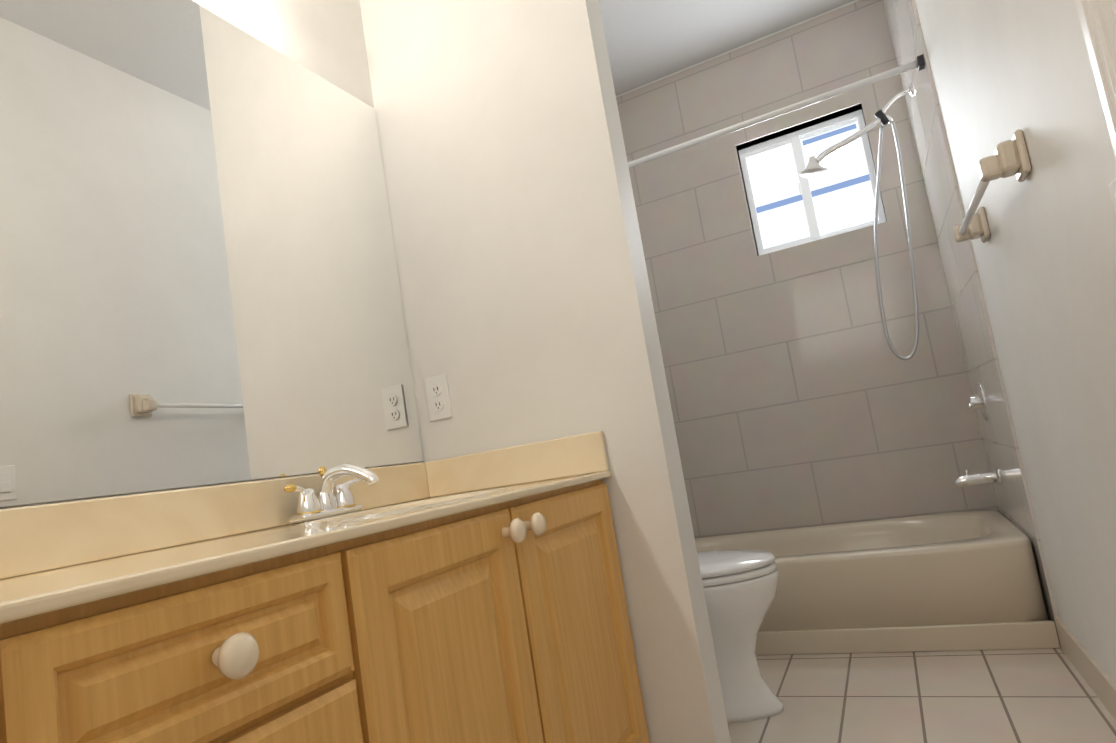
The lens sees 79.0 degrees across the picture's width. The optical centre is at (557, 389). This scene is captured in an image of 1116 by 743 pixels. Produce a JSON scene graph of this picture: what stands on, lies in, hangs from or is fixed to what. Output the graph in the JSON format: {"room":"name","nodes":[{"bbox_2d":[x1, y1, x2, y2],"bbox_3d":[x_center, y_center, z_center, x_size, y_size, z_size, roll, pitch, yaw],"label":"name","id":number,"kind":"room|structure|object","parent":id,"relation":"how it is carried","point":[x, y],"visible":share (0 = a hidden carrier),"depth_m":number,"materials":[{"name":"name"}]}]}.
{"room":"bathroom","nodes":[
{"label":"bathroom","id":0,"kind":"room"},
{"bbox_2d":[0,0,422,508],"bbox_3d":[-0.588,-0.292,1.800,0.140,2.816,4.619,-12,-7,25],"label":"wall","id":1,"kind":"structure","parent":0,"point":[324,39],"depth_m":1.79,"materials":[{"name":"paint"}]},
{"bbox_2d":[0,0,423,506],"bbox_3d":[-0.955,-0.343,0.868,0.005,1.031,2.332,-12,-7,25],"label":"mirror","id":2,"kind":"object","parent":1,"relation":"attached to","point":[199,281],"visible":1,"depth_m":1.31,"materials":[{"name":"clear glass"}]},
{"bbox_2d":[0,463,427,574],"bbox_3d":[-0.859,0.213,0.804,0.019,0.096,2.332,-12,-7,25],"label":"backsplash","id":3,"kind":"structure","parent":1,"relation":"attached to","point":[37,537],"depth_m":1.15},
{"bbox_2d":[359,0,730,742],"bbox_3d":[-0.123,-0.363,1.832,0.686,2.816,0.120,-12,-7,25],"label":"wall","id":4,"kind":"structure","parent":0,"point":[527,298],"depth_m":1.73,"materials":[{"name":"paint"}]},
{"bbox_2d":[424,374,451,420],"bbox_3d":[-0.328,0.022,1.846,0.074,0.120,0.009,-12,-7,25],"label":"electrical outlet plate","id":5,"kind":"object","parent":4,"relation":"attached to","point":[438,397],"visible":1,"depth_m":1.84,"materials":[{"name":"white plastic"}]},
{"bbox_2d":[424,431,608,498],"bbox_3d":[-0.119,0.196,1.732,0.523,0.096,0.020,-12,-7,25],"label":"backsplash","id":6,"kind":"structure","parent":4,"relation":"attached to","point":[580,454],"depth_m":1.71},
{"bbox_2d":[599,0,853,95],"bbox_3d":[-0.075,-1.870,1.604,1.810,0.080,4.619,-12,-7,25],"label":"ceiling","id":7,"kind":"structure","parent":0,"point":[648,41],"depth_m":3.32,"materials":[{"name":"white paint"}]},
{"bbox_2d":[616,0,886,255],"bbox_3d":[1.121,-0.385,3.469,1.530,2.816,0.140,-12,-7,25],"label":"wall","id":8,"kind":"structure","parent":0,"point":[826,119],"depth_m":3.48,"materials":[{"name":"tile"}]},
{"bbox_2d":[739,110,885,255],"bbox_3d":[1.278,-1.026,3.435,0.606,0.598,0.062,-12,-7,25],"label":"window","id":9,"kind":"structure","parent":8,"relation":"in","point":[789,206],"depth_m":3.43,"materials":[{"name":"white glass"}]},
{"bbox_2d":[616,0,1060,646],"bbox_3d":[0.921,-0.391,3.049,1.530,2.801,0.929,-12,-7,25],"label":"wall tile","id":10,"kind":"structure","parent":8,"relation":"attached to","point":[800,394],"depth_m":3.31,"materials":[{"name":"grey tile"}]},
{"bbox_2d":[628,54,924,167],"bbox_3d":[0.641,-1.034,2.744,1.529,0.040,0.040,-12,-7,25],"label":"shower rail","id":11,"kind":"object","parent":10,"relation":"attached to","point":[919,63],"visible":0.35,"depth_m":2.62,"materials":[{"name":"chrome metal"},{"name":"dark plastic"}]},
{"bbox_2d":[800,83,918,359],"bbox_3d":[1.363,-0.684,2.909,0.497,1.152,0.116,-12,-7,25],"label":"shower head","id":12,"kind":"object","parent":10,"relation":"attached to","point":[813,168],"visible":1,"depth_m":2.88},
{"bbox_2d":[968,382,987,419],"bbox_3d":[1.679,0.052,2.729,0.062,0.156,0.164,-12,-7,25],"label":"shower valve","id":13,"kind":"object","parent":10,"relation":"attached to","point":[977,401],"visible":0.98,"depth_m":2.70,"materials":[{"name":"silver metal"}]},
{"bbox_2d":[954,468,1001,486],"bbox_3d":[1.683,0.355,2.722,0.164,0.072,0.064,-12,-7,25],"label":"tub spout","id":14,"kind":"object","parent":10,"relation":"attached to","point":[966,479],"visible":1,"depth_m":2.71,"materials":[{"name":"silver metal"}]},
{"bbox_2d":[728,648,1115,742],"bbox_3d":[0.382,0.973,1.296,1.810,0.080,4.619,-12,-7,25],"label":"floor","id":15,"kind":"structure","parent":0,"point":[1016,696],"depth_m":1.95,"materials":[{"name":"tile"}]},
{"bbox_2d":[0,471,649,742],"bbox_3d":[-0.540,0.608,0.639,0.573,0.786,2.328,-12,-7,25],"label":"bathroom vanity","id":16,"kind":"object","parent":15,"relation":"on","point":[478,597],"depth_m":0.84,"materials":[{"name":"brown wood"}]},
{"bbox_2d":[0,467,608,602],"bbox_3d":[-0.616,0.219,0.687,0.546,0.016,2.332,-12,-7,25],"label":"countertop","id":17,"kind":"structure","parent":16,"relation":"on","point":[72,574],"depth_m":0.82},
{"bbox_2d":[284,463,378,523],"bbox_3d":[-0.444,0.206,1.416,0.171,0.109,0.251,-12,-7,25],"label":"faucet","id":18,"kind":"object","parent":17,"relation":"on","point":[326,502],"visible":1,"depth_m":1.41,"materials":[{"name":"silver metal"}]},
{"bbox_2d":[697,549,783,722],"bbox_3d":[0.328,0.631,2.220,0.772,0.805,0.490,-12,-7,25],"label":"toilet","id":19,"kind":"object","parent":15,"relation":"on","point":[740,586],"visible":0.31,"depth_m":2.02,"materials":[{"name":"white ceramic"}]},
{"bbox_2d":[695,509,1060,654],"bbox_3d":[1.097,0.814,2.881,1.506,0.345,0.847,-12,-7,25],"label":"bathtub","id":20,"kind":"object","parent":15,"relation":"on","point":[968,580],"visible":0.6,"depth_m":2.41,"materials":[{"name":"beige ceramic"}]},
{"bbox_2d":[1054,617,1115,720],"bbox_3d":[1.289,0.758,1.503,0.012,0.100,1.473,-12,-7,25],"label":"baseboard","id":21,"kind":"structure","parent":15,"relation":"on","point":[1097,678],"depth_m":1.79,"materials":[{"name":"beige wood"}]},
{"bbox_2d":[915,0,1115,683],"bbox_3d":[0.895,-0.606,1.100,0.140,2.816,4.619,-12,-7,25],"label":"wall","id":22,"kind":"structure","parent":0,"point":[1045,253],"depth_m":1.53,"materials":[{"name":"paint"}]},
{"bbox_2d":[953,129,1031,242],"bbox_3d":[1.101,-0.491,1.752,0.084,0.095,0.684,-12,-7,25],"label":"towel rail","id":23,"kind":"object","parent":22,"relation":"attached to","point":[1008,158],"visible":1,"depth_m":1.48,"materials":[{"name":"beige ceramic"}]},
{"bbox_2d":[1075,0,1115,157],"bbox_3d":[0.660,-0.316,0.496,0.162,2.193,0.931,-12,-7,25],"label":"door frame","id":24,"kind":"structure","parent":22,"relation":"attached to","point":[1097,18],"depth_m":0.93,"materials":[{"name":"white paint"}]},
{"bbox_2d":[1108,178,1115,213],"bbox_3d":[0.835,-0.257,0.998,0.012,0.116,0.072,-12,-7,25],"label":"light switch","id":25,"kind":"object","parent":22,"relation":"attached to","point":[1112,187],"visible":1,"depth_m":1.02,"materials":[{"name":"white plastic"}]}
]}

